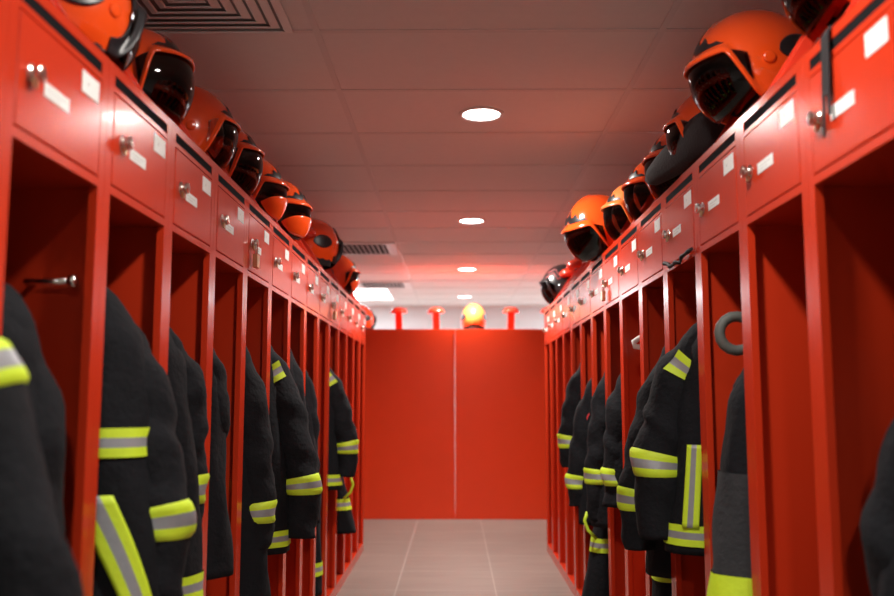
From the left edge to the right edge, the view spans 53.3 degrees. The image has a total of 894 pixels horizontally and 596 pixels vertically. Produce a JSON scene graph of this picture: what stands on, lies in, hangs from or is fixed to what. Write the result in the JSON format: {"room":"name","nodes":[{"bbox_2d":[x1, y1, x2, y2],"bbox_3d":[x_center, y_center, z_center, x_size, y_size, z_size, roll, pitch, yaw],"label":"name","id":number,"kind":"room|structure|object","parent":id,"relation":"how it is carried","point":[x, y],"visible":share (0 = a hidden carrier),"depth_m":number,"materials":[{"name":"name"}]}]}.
{"room":"emergency services station","nodes":[
{"label":"emergency services station","id":0,"kind":"room"},
{"bbox_2d":[336,519,573,595],"bbox_3d":[0.036,1.640,3.840,5.800,0.100,16.400,0,-6,1],"label":"floor","id":1,"kind":"structure","parent":0,"point":[399,557],"depth_m":6.32,"materials":[{"name":"beige tile"}]},
{"bbox_2d":[0,0,9,157],"bbox_3d":[-0.925,0.232,1.117,0.524,2.084,0.399,0,-6,1],"label":"locker","id":2,"kind":"object","parent":1,"relation":"on","point":[4,4],"visible":1,"depth_m":1.37,"materials":[{"name":"red metal"}]},
{"bbox_2d":[0,338,83,595],"bbox_3d":[-0.790,0.206,1.132,0.731,1.103,0.237,1,-6,-5],"label":"jacket","id":3,"kind":"object","parent":2,"relation":"hanging from","point":[36,557],"visible":1,"depth_m":1.14,"materials":[{"name":"black fabric"}]},
{"bbox_2d":[0,0,109,595],"bbox_3d":[-0.921,0.277,1.514,0.524,2.084,0.399,0,-6,1],"label":"locker","id":4,"kind":"object","parent":1,"relation":"on","point":[54,126],"visible":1,"depth_m":1.70,"materials":[{"name":"red metal"}]},
{"bbox_2d":[1,282,65,534],"bbox_3d":[-0.890,0.302,1.485,0.530,0.964,0.229,0,-6,1],"label":"jacket","id":5,"kind":"object","parent":4,"relation":"hanging from","point":[18,327],"visible":0.42,"depth_m":1.50,"materials":[{"name":"black fabric"}]},
{"bbox_2d":[86,54,171,595],"bbox_3d":[-0.918,0.323,1.912,0.524,2.084,0.399,0,-6,1],"label":"locker","id":6,"kind":"object","parent":1,"relation":"on","point":[134,247],"visible":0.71,"depth_m":2.03,"materials":[{"name":"red metal"}]},
{"bbox_2d":[58,0,147,72],"bbox_3d":[-0.803,-0.615,1.894,0.266,0.281,0.333,-4,-8,31],"label":"helmet","id":7,"kind":"object","parent":6,"relation":"on","point":[116,27],"visible":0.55,"depth_m":1.84,"materials":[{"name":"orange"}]},
{"bbox_2d":[93,286,196,595],"bbox_3d":[-0.835,0.336,1.920,0.573,0.994,0.241,0,-6,1],"label":"jacket","id":8,"kind":"object","parent":6,"relation":"hanging from","point":[146,520],"visible":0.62,"depth_m":1.87,"materials":[{"name":"black fabric"}]},
{"bbox_2d":[157,104,215,568],"bbox_3d":[-0.914,0.367,2.309,0.524,2.084,0.399,0,-6,1],"label":"locker","id":9,"kind":"object","parent":1,"relation":"on","point":[192,171],"visible":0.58,"depth_m":2.50,"materials":[{"name":"red metal"}]},
{"bbox_2d":[129,27,194,122],"bbox_3d":[-0.827,-0.566,2.337,0.323,0.303,0.266,0,-6,0],"label":"helmet","id":10,"kind":"object","parent":9,"relation":"on","point":[164,73],"visible":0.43,"depth_m":2.26,"materials":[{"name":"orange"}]},
{"bbox_2d":[167,327,209,595],"bbox_3d":[-0.882,0.366,2.317,0.517,0.915,0.260,1,-7,-10],"label":"jacket","id":11,"kind":"object","parent":9,"relation":"hanging from","point":[186,376],"visible":0.23,"depth_m":2.30,"materials":[{"name":"black fabric"}]},
{"bbox_2d":[203,145,246,595],"bbox_3d":[-0.911,0.413,2.707,0.524,2.084,0.399,0,-6,1],"label":"locker","id":12,"kind":"object","parent":1,"relation":"on","point":[230,201],"visible":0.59,"depth_m":2.87,"materials":[{"name":"red metal"}]},
{"bbox_2d":[182,85,241,168],"bbox_3d":[-0.802,-0.524,2.745,0.332,0.281,0.266,3,-7,-22],"label":"helmet","id":13,"kind":"object","parent":12,"relation":"on","point":[208,120],"visible":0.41,"depth_m":2.68,"materials":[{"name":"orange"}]},
{"bbox_2d":[206,348,233,579],"bbox_3d":[-0.891,0.390,2.703,0.507,0.875,0.222,0,-6,1],"label":"jacket","id":14,"kind":"object","parent":12,"relation":"hanging from","point":[220,554],"visible":0.23,"depth_m":2.64,"materials":[{"name":"black fabric"}]},
{"bbox_2d":[233,180,271,595],"bbox_3d":[-0.906,0.458,3.104,0.526,2.084,0.399,0,-6,1],"label":"locker","id":15,"kind":"object","parent":1,"relation":"on","point":[259,223],"visible":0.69,"depth_m":3.27,"materials":[{"name":"red metal"}]},
{"bbox_2d":[215,130,264,196],"bbox_3d":[-0.809,-0.479,3.140,0.329,0.293,0.266,1,-7,-8],"label":"helmet","id":16,"kind":"object","parent":15,"relation":"on","point":[245,168],"visible":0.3,"depth_m":3.07,"materials":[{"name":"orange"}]},
{"bbox_2d":[239,347,276,595],"bbox_3d":[-0.864,0.505,3.101,0.554,1.055,0.225,0,-6,1],"label":"jacket","id":17,"kind":"object","parent":15,"relation":"hanging from","point":[259,501],"visible":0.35,"depth_m":3.03,"materials":[{"name":"black fabric"}]},
{"bbox_2d":[267,219,290,595],"bbox_3d":[-0.904,0.503,3.501,0.524,2.084,0.399,0,-6,1],"label":"locker","id":18,"kind":"object","parent":1,"relation":"on","point":[280,240],"visible":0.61,"depth_m":3.63,"materials":[{"name":"red metal"}]},
{"bbox_2d":[252,159,289,221],"bbox_3d":[-0.790,-0.429,3.537,0.332,0.281,0.266,0,-6,4],"label":"helmet","id":19,"kind":"object","parent":18,"relation":"on","point":[270,194],"visible":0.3,"depth_m":3.46,"materials":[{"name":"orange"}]},
{"bbox_2d":[267,346,321,554],"bbox_3d":[-0.815,0.491,3.504,0.645,0.984,0.247,0,-6,1],"label":"jacket","id":20,"kind":"object","parent":18,"relation":"hanging from","point":[298,484],"visible":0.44,"depth_m":3.46,"materials":[{"name":"black fabric"}]},
{"bbox_2d":[284,238,306,595],"bbox_3d":[-0.900,0.548,3.899,0.524,2.084,0.399,0,-6,1],"label":"locker","id":21,"kind":"object","parent":1,"relation":"on","point":[292,561],"visible":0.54,"depth_m":4.02,"materials":[{"name":"red metal"}]},
{"bbox_2d":[277,180,312,240],"bbox_3d":[-0.752,-0.384,3.932,0.332,0.281,0.266,-2,-7,18],"label":"helmet","id":22,"kind":"object","parent":21,"relation":"on","point":[296,221],"visible":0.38,"depth_m":3.84,"materials":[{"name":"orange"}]},
{"bbox_2d":[290,348,305,406],"bbox_3d":[-0.866,0.486,3.908,0.535,0.955,0.225,0,-6,1],"label":"jacket","id":23,"kind":"object","parent":21,"relation":"hanging from","point":[295,370],"visible":0.06,"depth_m":3.92,"materials":[{"name":"black fabric"}]},
{"bbox_2d":[296,240,318,595],"bbox_3d":[-0.896,0.593,4.296,0.524,2.084,0.399,0,-6,1],"label":"locker","id":24,"kind":"object","parent":1,"relation":"on","point":[312,268],"visible":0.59,"depth_m":4.41,"materials":[{"name":"red metal"}]},
{"bbox_2d":[305,371,320,523],"bbox_3d":[-0.867,0.596,4.299,0.527,0.955,0.224,0,-6,1],"label":"jacket","id":25,"kind":"object","parent":24,"relation":"hanging from","point":[310,395],"visible":0.09,"depth_m":4.28,"materials":[{"name":"black fabric"}]},
{"bbox_2d":[301,226,329,595],"bbox_3d":[-0.893,0.638,4.694,0.524,2.084,0.399,0,-6,1],"label":"locker","id":26,"kind":"object","parent":1,"relation":"on","point":[324,277],"visible":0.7,"depth_m":4.85,"materials":[{"name":"red metal"}]},
{"bbox_2d":[315,473,322,595],"bbox_3d":[-0.803,0.884,4.660,0.320,1.293,0.186,0,-6,1],"label":"trousers","id":27,"kind":"object","parent":26,"relation":"hanging from","point":[319,563],"visible":0.13,"depth_m":4.58,"materials":[{"name":"black fabric"}]},
{"bbox_2d":[304,218,342,269],"bbox_3d":[-0.735,-0.306,4.978,0.266,0.281,0.333,-3,-7,28],"label":"helmet","id":28,"kind":"object","parent":26,"relation":"on","point":[327,246],"visible":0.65,"depth_m":4.88,"materials":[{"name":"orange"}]},
{"bbox_2d":[317,258,330,266],"bbox_3d":[-0.768,-0.204,4.911,0.223,0.064,0.152,-4,-8,30],"label":"curtain","id":29,"kind":"object","parent":28,"relation":"hanging from","point":[323,261],"depth_m":4.88,"materials":[{"name":"black fabric"}]},
{"bbox_2d":[325,269,338,595],"bbox_3d":[-0.888,0.683,5.091,0.526,2.084,0.399,0,-6,1],"label":"locker","id":30,"kind":"object","parent":1,"relation":"on","point":[334,286],"visible":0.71,"depth_m":5.19,"materials":[{"name":"red metal"}]},
{"bbox_2d":[328,368,358,490],"bbox_3d":[-0.813,0.632,5.067,0.622,0.895,0.229,0,-6,1],"label":"jacket","id":31,"kind":"object","parent":30,"relation":"hanging from","point":[343,437],"visible":0.34,"depth_m":5.02,"materials":[{"name":"black fabric"}]},
{"bbox_2d":[327,269,346,595],"bbox_3d":[-0.886,0.728,5.489,0.524,2.084,0.399,0,-6,1],"label":"locker","id":32,"kind":"object","parent":1,"relation":"on","point":[342,357],"visible":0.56,"depth_m":5.58,"materials":[{"name":"red metal"}]},
{"bbox_2d":[337,477,355,533],"bbox_3d":[-0.755,0.872,5.435,0.410,1.093,0.186,0,-6,1],"label":"trousers","id":33,"kind":"object","parent":32,"relation":"hanging from","point":[345,520],"visible":0.17,"depth_m":5.33,"materials":[{"name":"black fabric"}]},
{"bbox_2d":[343,287,353,581],"bbox_3d":[-0.882,0.773,5.886,0.524,2.084,0.399,0,-6,1],"label":"locker","id":34,"kind":"object","parent":1,"relation":"on","point":[350,301],"visible":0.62,"depth_m":6.00,"materials":[{"name":"red metal"}]},
{"bbox_2d":[331,255,360,294],"bbox_3d":[-0.739,-0.159,5.913,0.332,0.281,0.266,2,-7,-14],"label":"helmet","id":35,"kind":"object","parent":34,"relation":"on","point":[345,271],"visible":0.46,"depth_m":5.82,"materials":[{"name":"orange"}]},
{"bbox_2d":[350,294,359,570],"bbox_3d":[-0.879,0.818,6.283,0.524,2.084,0.399,0,-6,1],"label":"locker","id":36,"kind":"object","parent":1,"relation":"on","point":[356,373],"visible":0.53,"depth_m":6.41,"materials":[{"name":"red metal"}]},
{"bbox_2d":[352,293,365,558],"bbox_3d":[-0.875,0.863,6.681,0.524,2.084,0.399,0,-6,1],"label":"locker","id":37,"kind":"object","parent":1,"relation":"on","point":[362,311],"visible":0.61,"depth_m":6.81,"materials":[{"name":"red metal"}]},
{"bbox_2d":[364,307,454,518],"bbox_3d":[-0.498,1.117,8.911,1.153,2.083,0.519,0,-6,1],"label":"locker","id":38,"kind":"object","parent":1,"relation":"on","point":[409,441],"visible":0.66,"depth_m":8.64,"materials":[{"name":"red metal"}]},
{"bbox_2d":[360,304,376,328],"bbox_3d":[-0.879,0.205,9.130,0.266,0.281,0.333,-4,-8,33],"label":"helmet","id":39,"kind":"object","parent":38,"relation":"on","point":[371,319],"visible":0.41,"depth_m":9.06,"materials":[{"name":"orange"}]},
{"bbox_2d":[455,307,547,518],"bbox_3d":[0.657,1.116,8.901,1.153,2.083,0.519,0,-6,1],"label":"locker","id":40,"kind":"object","parent":1,"relation":"on","point":[500,426],"visible":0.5,"depth_m":8.63,"materials":[{"name":"red metal"}]},
{"bbox_2d":[461,303,486,328],"bbox_3d":[0.274,0.194,9.122,0.266,0.281,0.332,1,-7,-6],"label":"helmet","id":41,"kind":"object","parent":40,"relation":"on","point":[473,316],"visible":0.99,"depth_m":9.00,"materials":[{"name":"yellow plastic"}]},
{"bbox_2d":[463,324,483,328],"bbox_3d":[0.275,0.295,9.046,0.223,0.064,0.152,0,-6,-1],"label":"curtain","id":42,"kind":"object","parent":41,"relation":"hanging from","point":[465,326],"depth_m":8.99,"materials":[{"name":"fabric"}]},
{"bbox_2d":[542,304,552,559],"bbox_3d":[0.995,0.861,6.664,0.524,2.084,0.399,0,-6,1],"label":"locker","id":43,"kind":"object","parent":1,"relation":"on","point":[546,330],"visible":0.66,"depth_m":6.80,"materials":[{"name":"red metal"}]},
{"bbox_2d":[547,268,575,569],"bbox_3d":[0.991,0.816,6.267,0.524,2.084,0.399,0,-6,1],"label":"locker","id":44,"kind":"object","parent":1,"relation":"on","point":[565,272],"visible":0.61,"depth_m":6.40,"materials":[{"name":"red metal"}]},
{"bbox_2d":[539,264,568,303],"bbox_3d":[0.849,-0.100,6.516,0.354,0.297,0.282,-1,-7,10],"label":"helmet","id":45,"kind":"object","parent":44,"relation":"on","point":[551,284],"visible":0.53,"depth_m":6.43,"materials":[{"name":"black plastic"}]},
{"bbox_2d":[554,259,582,582],"bbox_3d":[0.988,0.771,5.869,0.524,2.084,0.399,0,-6,1],"label":"locker","id":46,"kind":"object","parent":1,"relation":"on","point":[574,264],"visible":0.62,"depth_m":5.99,"materials":[{"name":"red metal"}]},
{"bbox_2d":[560,257,586,595],"bbox_3d":[0.984,0.726,5.472,0.524,2.084,0.399,0,-6,1],"label":"locker","id":47,"kind":"object","parent":1,"relation":"on","point":[566,316],"visible":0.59,"depth_m":5.58,"materials":[{"name":"red metal"}]},
{"bbox_2d":[568,261,590,595],"bbox_3d":[0.981,0.681,5.074,0.524,2.084,0.399,0,-6,1],"label":"locker","id":48,"kind":"object","parent":1,"relation":"on","point":[574,309],"visible":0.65,"depth_m":5.18,"materials":[{"name":"red metal"}]},
{"bbox_2d":[557,365,580,467],"bbox_3d":[0.922,0.600,5.089,0.584,0.855,0.225,0,-6,1],"label":"jacket","id":49,"kind":"object","parent":48,"relation":"hanging from","point":[573,388],"visible":0.19,"depth_m":5.06,"materials":[{"name":"black fabric"}]},
{"bbox_2d":[578,261,593,574],"bbox_3d":[0.977,0.636,4.677,0.524,2.084,0.399,0,-6,1],"label":"locker","id":50,"kind":"object","parent":1,"relation":"on","point":[584,301],"visible":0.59,"depth_m":4.86,"materials":[{"name":"red metal"}]},
{"bbox_2d":[565,378,591,524],"bbox_3d":[0.915,0.694,4.676,0.592,0.955,0.230,0,-6,1],"label":"jacket","id":51,"kind":"object","parent":50,"relation":"hanging from","point":[575,484],"visible":0.21,"depth_m":4.63,"materials":[{"name":"black fabric"}]},
{"bbox_2d":[588,252,609,595],"bbox_3d":[0.974,0.591,4.280,0.524,2.084,0.399,0,-6,1],"label":"locker","id":52,"kind":"object","parent":1,"relation":"on","point":[597,267],"visible":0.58,"depth_m":4.47,"materials":[{"name":"red metal"}]},
{"bbox_2d":[561,194,613,261],"bbox_3d":[0.737,-0.341,4.340,0.379,0.342,0.303,2,-7,-17],"label":"helmet","id":53,"kind":"object","parent":52,"relation":"on","point":[586,237],"visible":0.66,"depth_m":4.22,"materials":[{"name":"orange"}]},
{"bbox_2d":[583,371,607,527],"bbox_3d":[0.925,0.591,4.213,0.564,0.955,0.222,0,-6,1],"label":"jacket","id":54,"kind":"object","parent":52,"relation":"hanging from","point":[598,514],"visible":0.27,"depth_m":4.14,"materials":[{"name":"black fabric"}]},
{"bbox_2d":[582,512,608,595],"bbox_3d":[0.846,0.841,4.364,0.403,1.273,0.184,0,-6,1],"label":"trousers","id":55,"kind":"object","parent":52,"relation":"hanging from","point":[596,582],"visible":0.25,"depth_m":4.26,"materials":[{"name":"black fabric"}]},
{"bbox_2d":[601,219,630,595],"bbox_3d":[0.969,0.546,3.882,0.526,2.084,0.399,0,-6,1],"label":"locker","id":56,"kind":"object","parent":1,"relation":"on","point":[610,293],"visible":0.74,"depth_m":4.02,"materials":[{"name":"red metal"}]},
{"bbox_2d":[600,373,622,507],"bbox_3d":[0.935,0.515,3.890,0.538,0.776,0.223,0,-6,1],"label":"jacket","id":57,"kind":"object","parent":56,"relation":"hanging from","point":[610,472],"visible":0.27,"depth_m":3.83,"materials":[{"name":"black fabric"}]},
{"bbox_2d":[601,185,632,240],"bbox_3d":[0.846,-0.383,3.940,0.334,0.281,0.266,1,-6,-4],"label":"helmet","id":58,"kind":"object","parent":56,"relation":"on","point":[615,213],"visible":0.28,"depth_m":3.90,"materials":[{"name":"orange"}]},
{"bbox_2d":[617,193,653,595],"bbox_3d":[0.966,0.501,3.485,0.524,2.084,0.399,0,-6,1],"label":"locker","id":59,"kind":"object","parent":1,"relation":"on","point":[629,268],"visible":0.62,"depth_m":3.66,"materials":[{"name":"red metal"}]},
{"bbox_2d":[631,335,639,349],"bbox_3d":[0.927,0.121,3.531,0.393,0.171,0.022,0,-6,1],"label":"hanger","id":60,"kind":"object","parent":59,"relation":"hanging from","point":[637,339],"visible":0.14,"depth_m":3.52,"materials":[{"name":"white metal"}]},
{"bbox_2d":[621,162,654,220],"bbox_3d":[0.857,-0.429,3.533,0.334,0.281,0.266,1,-6,-4],"label":"helmet","id":61,"kind":"object","parent":59,"relation":"on","point":[636,191],"visible":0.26,"depth_m":3.50,"materials":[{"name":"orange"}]},
{"bbox_2d":[637,194,673,595],"bbox_3d":[0.963,0.456,3.087,0.524,2.084,0.399,0,-6,1],"label":"locker","id":62,"kind":"object","parent":1,"relation":"on","point":[651,253],"visible":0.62,"depth_m":3.28,"materials":[{"name":"red metal"}]},
{"bbox_2d":[616,346,670,578],"bbox_3d":[0.884,0.446,3.022,0.623,0.955,0.222,0,-6,1],"label":"jacket","id":63,"kind":"object","parent":62,"relation":"hanging from","point":[658,560],"visible":0.12,"depth_m":2.96,"materials":[{"name":"black fabric"}]},
{"bbox_2d":[642,133,680,198],"bbox_3d":[0.854,-0.473,3.146,0.332,0.281,0.266,1,-7,-12],"label":"helmet","id":64,"kind":"object","parent":62,"relation":"on","point":[657,191],"visible":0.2,"depth_m":3.10,"materials":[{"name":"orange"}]},
{"bbox_2d":[651,576,671,595],"bbox_3d":[0.875,0.716,3.174,0.318,1.293,0.188,0,-6,1],"label":"trousers","id":65,"kind":"object","parent":62,"relation":"hanging from","point":[660,586],"visible":0.02,"depth_m":3.09,"materials":[{"name":"black fabric"}]},
{"bbox_2d":[662,163,708,595],"bbox_3d":[0.959,0.411,2.690,0.524,2.084,0.399,0,-6,1],"label":"locker","id":66,"kind":"object","parent":1,"relation":"on","point":[679,234],"visible":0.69,"depth_m":2.83,"materials":[{"name":"red metal"}]},
{"bbox_2d":[629,322,704,556],"bbox_3d":[0.880,0.339,2.739,0.626,0.854,0.261,0,-6,1],"label":"jacket","id":67,"kind":"object","parent":66,"relation":"hanging from","point":[665,453],"visible":0.41,"depth_m":2.69,"materials":[{"name":"black fabric"}]},
{"bbox_2d":[645,95,725,184],"bbox_3d":[0.740,-0.519,2.743,0.474,0.281,0.371,-6,-9,40],"label":"helmet","id":68,"kind":"object","parent":66,"relation":"on","point":[689,134],"visible":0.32,"depth_m":2.68,"materials":[{"name":"black plastic"}]},
{"bbox_2d":[695,89,756,595],"bbox_3d":[0.956,0.366,2.292,0.524,2.084,0.399,0,-6,1],"label":"locker","id":69,"kind":"object","parent":1,"relation":"on","point":[718,206],"visible":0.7,"depth_m":2.47,"materials":[{"name":"red metal"}]},
{"bbox_2d":[707,311,751,595],"bbox_3d":[0.914,0.468,2.281,0.523,0.916,0.246,0,-6,1],"label":"jacket","id":70,"kind":"object","parent":69,"relation":"hanging from","point":[731,572],"visible":0.31,"depth_m":2.23,"materials":[{"name":"black fabric"}]},
{"bbox_2d":[683,9,813,125],"bbox_3d":[0.796,-0.607,2.335,0.351,0.303,0.279,1,-7,-9],"label":"helmet","id":71,"kind":"object","parent":69,"relation":"on","point":[744,51],"visible":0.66,"depth_m":2.23,"materials":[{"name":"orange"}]},
{"bbox_2d":[739,0,847,595],"bbox_3d":[0.952,0.321,1.895,0.524,2.084,0.399,0,-6,1],"label":"locker","id":72,"kind":"object","parent":1,"relation":"on","point":[782,371],"visible":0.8,"depth_m":2.08,"materials":[{"name":"red metal"}]},
{"bbox_2d":[781,0,852,137],"bbox_3d":[0.869,-0.570,1.837,0.326,0.580,0.433,-1,-7,12],"label":"helmet","id":73,"kind":"object","parent":72,"relation":"on","point":[804,15],"visible":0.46,"depth_m":1.88,"materials":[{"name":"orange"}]},
{"bbox_2d":[802,0,893,595],"bbox_3d":[0.949,0.276,1.498,0.524,2.084,0.399,0,-6,1],"label":"locker","id":74,"kind":"object","parent":1,"relation":"on","point":[850,170],"visible":0.94,"depth_m":1.70,"materials":[{"name":"red metal"}]},
{"bbox_2d":[860,419,893,595],"bbox_3d":[0.945,0.492,1.478,0.534,0.915,0.230,0,-6,1],"label":"jacket","id":75,"kind":"object","parent":74,"relation":"hanging from","point":[877,516],"visible":1,"depth_m":1.50,"materials":[{"name":"black fabric"}]},
{"bbox_2d":[370,308,543,328],"bbox_3d":[0.109,1.328,12.178,6.000,2.600,0.100,0,-6,1],"label":"wall","id":76,"kind":"structure","parent":0,"point":[415,318],"depth_m":12.24,"materials":[{"name":"white paint"}]},
{"bbox_2d":[154,0,707,305],"bbox_3d":[0.035,-0.816,4.097,5.800,0.006,16.442,0,-6,1],"label":"ceiling grid","id":77,"kind":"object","parent":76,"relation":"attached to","point":[663,28],"depth_m":4.27,"materials":[{"name":"white metal"}]},
{"bbox_2d":[367,306,547,307],"bbox_3d":[0.108,0.124,12.254,5.800,0.030,0.020,0,-6,1],"label":"trim","id":78,"kind":"structure","parent":76,"relation":"attached to","point":[367,306],"depth_m":12.24,"materials":[{"name":"white"}]},
{"bbox_2d":[152,0,819,305],"bbox_3d":[0.036,-0.854,4.122,5.800,0.080,16.400,0,-6,1],"label":"ceiling","id":79,"kind":"structure","parent":0,"point":[547,60],"depth_m":4.02,"materials":[{"name":"white tile"}]},
{"bbox_2d":[137,0,293,33],"bbox_3d":[-0.836,-0.953,2.803,0.600,0.012,0.600,0,-6,1],"label":"ceiling vent","id":80,"kind":"object","parent":79,"relation":"in","point":[162,14],"visible":0.81,"depth_m":2.95,"materials":[{"name":"grey metal"}]},
{"bbox_2d":[342,243,398,255],"bbox_3d":[-0.724,-0.409,7.571,0.600,0.018,0.600,0,-6,1],"label":"ceiling vent","id":81,"kind":"object","parent":79,"relation":"in","point":[363,249],"visible":0.73,"depth_m":7.55,"materials":[{"name":"grey metal"}]},
{"bbox_2d":[353,288,395,299],"bbox_3d":[-1.264,-0.043,10.856,1.200,0.006,1.200,0,-6,1],"label":"ceiling light panel","id":82,"kind":"object","parent":79,"relation":"attached to","point":[360,294],"visible":0.41,"depth_m":10.85,"materials":[{"name":"white plastic"}]},
{"bbox_2d":[358,281,411,288],"bbox_3d":[-0.702,-0.139,9.956,0.600,0.018,0.600,0,-6,1],"label":"ceiling vent","id":83,"kind":"object","parent":79,"relation":"in","point":[362,284],"visible":0.95,"depth_m":9.93,"materials":[{"name":"grey"}]},
{"bbox_2d":[456,296,472,297],"bbox_3d":[0.218,-0.015,11.121,0.202,0.008,0.202,0,-6,1],"label":"recessed light","id":84,"kind":"object","parent":79,"relation":"in","point":[456,296],"visible":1,"depth_m":11.10,"materials":[{"name":"white glass"}]},
{"bbox_2d":[457,267,476,270],"bbox_3d":[0.197,-0.282,8.766,0.202,0.008,0.202,0,-6,1],"label":"recessed light","id":85,"kind":"object","parent":79,"relation":"in","point":[464,268],"visible":1,"depth_m":8.77,"materials":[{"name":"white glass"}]},
{"bbox_2d":[457,217,485,223],"bbox_3d":[0.176,-0.553,6.382,0.202,0.008,0.202,0,-6,1],"label":"recessed light","id":86,"kind":"object","parent":79,"relation":"in","point":[471,220],"visible":1,"depth_m":6.37,"materials":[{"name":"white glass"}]},
{"bbox_2d":[460,219,482,222],"bbox_3d":[0.176,-0.554,6.382,0.166,0.004,0.166,0,-6,1],"label":"diffuser","id":87,"kind":"object","parent":86,"relation":"attached to","point":[461,220],"depth_m":6.39,"materials":[{"name":"white plastic"}]},
{"bbox_2d":[459,106,503,121],"bbox_3d":[0.154,-0.823,3.997,0.202,0.008,0.202,0,-6,1],"label":"recessed light","id":88,"kind":"object","parent":79,"relation":"in","point":[475,114],"visible":1,"depth_m":3.99,"materials":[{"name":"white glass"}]},
{"bbox_2d":[463,109,499,119],"bbox_3d":[0.154,-0.825,3.997,0.166,0.004,0.166,0,-6,1],"label":"diffuser","id":89,"kind":"object","parent":88,"relation":"attached to","point":[468,114],"depth_m":3.99,"materials":[{"name":"white plastic"}]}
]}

